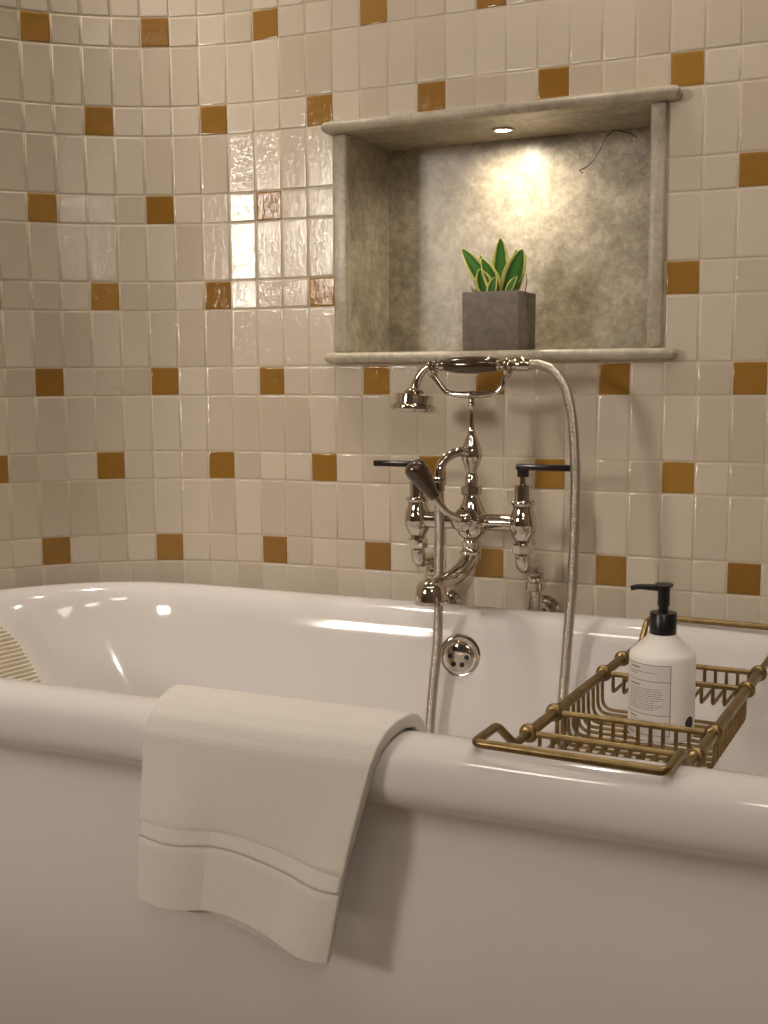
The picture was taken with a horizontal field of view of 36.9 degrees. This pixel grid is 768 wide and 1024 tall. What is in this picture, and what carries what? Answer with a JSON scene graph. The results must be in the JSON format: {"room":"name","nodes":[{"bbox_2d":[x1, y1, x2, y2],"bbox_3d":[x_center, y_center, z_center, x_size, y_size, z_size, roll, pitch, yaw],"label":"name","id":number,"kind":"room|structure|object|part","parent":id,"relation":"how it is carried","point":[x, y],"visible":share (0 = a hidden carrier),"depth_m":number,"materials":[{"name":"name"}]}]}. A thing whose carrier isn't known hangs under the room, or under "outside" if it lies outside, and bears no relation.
{"room":"bathroom","nodes":[
{"label":"bathroom","id":0,"kind":"room"},
{"bbox_2d":[0,0,263,589],"bbox_3d":[-0.736,-0.464,1.821,1.097,2.400,0.260,-6,9,-39],"label":"wall","id":1,"kind":"structure","parent":0,"point":[130,439],"depth_m":2.09,"materials":[{"name":"beige tile"}]},
{"bbox_2d":[252,0,767,623],"bbox_3d":[0.721,-0.454,1.644,2.080,2.400,0.003,3,7,24],"label":"wall","id":2,"kind":"structure","parent":0,"point":[674,452],"depth_m":1.87,"materials":[{"name":"beige tile"}]},
{"bbox_2d":[333,134,350,352],"bbox_3d":[-0.073,-0.464,1.997,0.028,0.371,0.016,3,7,24],"label":"trim","id":3,"kind":"structure","parent":2,"relation":"attached to","point":[341,168],"depth_m":1.99,"materials":[{"name":"stone"}]},
{"bbox_2d":[373,360,570,612],"bbox_3d":[0.133,-0.014,1.815,0.329,0.445,0.264,3,7,24],"label":"mixer tap","id":4,"kind":"object","parent":2,"relation":"attached to","point":[471,521],"visible":0.88,"depth_m":1.79,"materials":[{"name":"silver metal"}]},
{"bbox_3d":[0.024,-0.073,1.863,0.088,0.020,0.018,3,7,24],"label":"lever","id":5,"kind":"part","parent":4,"relation":"part of","materials":[{"name":"silver metal"}]},
{"bbox_3d":[0.058,-0.049,1.756,0.053,0.064,0.036,3,7,24],"label":"diverter handle","id":6,"kind":"part","parent":4,"relation":"part of","materials":[{"name":"brown ceramic"}]},
{"bbox_3d":[0.104,0.094,1.779,0.055,0.082,0.156,5,9,41],"label":"spout","id":7,"kind":"part","parent":4,"relation":"part of","materials":[{"name":"silver metal"}]},
{"bbox_2d":[389,356,580,748],"bbox_3d":[0.133,0.152,1.772,0.327,0.779,0.162,4,8,31],"label":"shower","id":8,"kind":"object","parent":4,"relation":"attached to","point":[414,400],"visible":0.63,"depth_m":1.77,"materials":[{"name":"silver metal"}]},
{"bbox_3d":[0.245,-0.063,1.764,0.088,0.020,0.018,3,7,24],"label":"lever","id":9,"kind":"part","parent":4,"relation":"part of","materials":[{"name":"silver metal"}]},
{"bbox_2d":[348,127,650,352],"bbox_3d":[0.212,-0.463,1.971,0.552,0.372,0.177,3,7,24],"label":"niche","id":10,"kind":"object","parent":2,"relation":"attached to","point":[576,205],"depth_m":2.03,"materials":[{"name":"beige stone"}]},
{"bbox_2d":[350,104,651,150],"bbox_3d":[0.210,-0.653,1.949,0.552,0.012,0.177,3,7,24],"label":"ceiling","id":11,"kind":"structure","parent":2,"relation":"attached to","point":[639,116],"depth_m":1.94,"materials":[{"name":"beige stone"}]},
{"bbox_2d":[325,348,677,362],"bbox_3d":[0.176,-0.258,1.898,0.604,0.018,0.030,3,7,24],"label":"trim","id":12,"kind":"structure","parent":2,"relation":"attached to","point":[611,353],"depth_m":1.86,"materials":[{"name":"stone"}]},
{"bbox_2d":[321,85,682,135],"bbox_3d":[0.172,-0.644,1.851,0.603,0.019,0.034,3,7,24],"label":"trim","id":13,"kind":"structure","parent":2,"relation":"attached to","point":[669,93],"depth_m":1.83,"materials":[{"name":"stone"}]},
{"bbox_2d":[492,127,514,132],"bbox_3d":[0.201,-0.644,1.941,0.039,0.003,0.039,3,7,24],"label":"recessed light","id":14,"kind":"object","parent":2,"relation":"attached to","point":[499,129],"visible":1,"depth_m":1.94,"materials":[{"name":"white glass"}]},
{"bbox_2d":[647,102,667,347],"bbox_3d":[0.422,-0.441,1.777,0.024,0.371,0.016,3,7,24],"label":"trim","id":15,"kind":"structure","parent":2,"relation":"attached to","point":[659,110],"depth_m":1.77,"materials":[{"name":"stone"}]},
{"bbox_3d":[0.213,-0.272,1.994,0.552,0.012,0.177,3,7,24],"label":"trim","id":16,"kind":"structure","parent":2,"relation":"attached to","visible":0},
{"bbox_2d":[461,237,535,350],"bbox_3d":[0.195,-0.366,1.935,0.115,0.188,0.099,3,7,24],"label":"potted plant","id":17,"kind":"object","parent":16,"relation":"on","point":[498,315],"visible":1,"depth_m":1.90,"materials":[{"name":"green plant"}]},
{"bbox_3d":[0.195,-0.321,1.940,0.099,0.096,0.099,3,7,24],"label":"pot","id":18,"kind":"part","parent":17,"relation":"part of","materials":[{"name":"grey concrete"}]},
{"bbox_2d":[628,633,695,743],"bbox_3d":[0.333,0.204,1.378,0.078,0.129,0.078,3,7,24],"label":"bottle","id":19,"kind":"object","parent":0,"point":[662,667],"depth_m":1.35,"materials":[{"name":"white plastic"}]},
{"bbox_3d":[-0.986,0.926,0.735,4.500,0.100,3.850,3,7,24],"label":"floor","id":20,"kind":"structure","parent":0,"visible":0},
{"bbox_2d":[0,581,767,1023],"bbox_3d":[0.016,0.475,1.589,1.780,0.579,0.721,3,7,24],"label":"bathtub","id":21,"kind":"object","parent":20,"relation":"on","point":[482,886],"visible":0.8,"depth_m":1.34,"materials":[{"name":"white ceramic"}]},
{"bbox_2d":[0,626,41,681],"bbox_3d":[-0.648,0.286,1.865,0.164,0.218,0.210,3,7,24],"label":"pillow","id":22,"kind":"object","parent":21,"relation":"in","point":[15,663],"visible":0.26,"depth_m":1.93,"materials":[{"name":"beige fabric"}]},
{"bbox_2d":[138,685,426,964],"bbox_3d":[-0.114,0.336,1.274,0.308,0.264,0.136,3,7,24],"label":"bath towel","id":23,"kind":"object","parent":21,"relation":"on","point":[252,805],"visible":0.98,"depth_m":1.23,"materials":[{"name":"white fabric"}]},
{"bbox_2d":[445,642,473,671],"bbox_3d":[0.118,0.228,1.813,0.047,0.047,0.013,3,7,24],"label":"grille","id":24,"kind":"object","parent":21,"relation":"attached to","point":[459,656],"depth_m":1.81,"materials":[{"name":"silver metal"}]},
{"bbox_2d":[472,616,767,775],"bbox_3d":[0.332,0.234,1.394,0.208,0.082,0.678,3,8,28],"label":"rack","id":25,"kind":"object","parent":21,"relation":"on","point":[718,734],"visible":0.79,"depth_m":1.30,"materials":[{"name":"gold metal"}]},
{"bbox_3d":[0.243,0.221,1.418,0.012,0.012,0.368,3,8,27],"label":"rail","id":26,"kind":"part","parent":25,"relation":"part of","materials":[{"name":"gold metal"}]},
{"bbox_2d":[628,582,695,743],"bbox_3d":[0.333,0.176,1.375,0.078,0.185,0.078,3,7,24],"label":"soap dispenser","id":27,"kind":"object","parent":25,"relation":"in","point":[662,667],"visible":0.9,"depth_m":1.35,"materials":[{"name":"white plastic"}]},
{"bbox_3d":[0.403,0.230,1.335,0.012,0.012,0.368,3,8,27],"label":"rail","id":28,"kind":"part","parent":25,"relation":"part of","materials":[{"name":"gold metal"}]}
]}

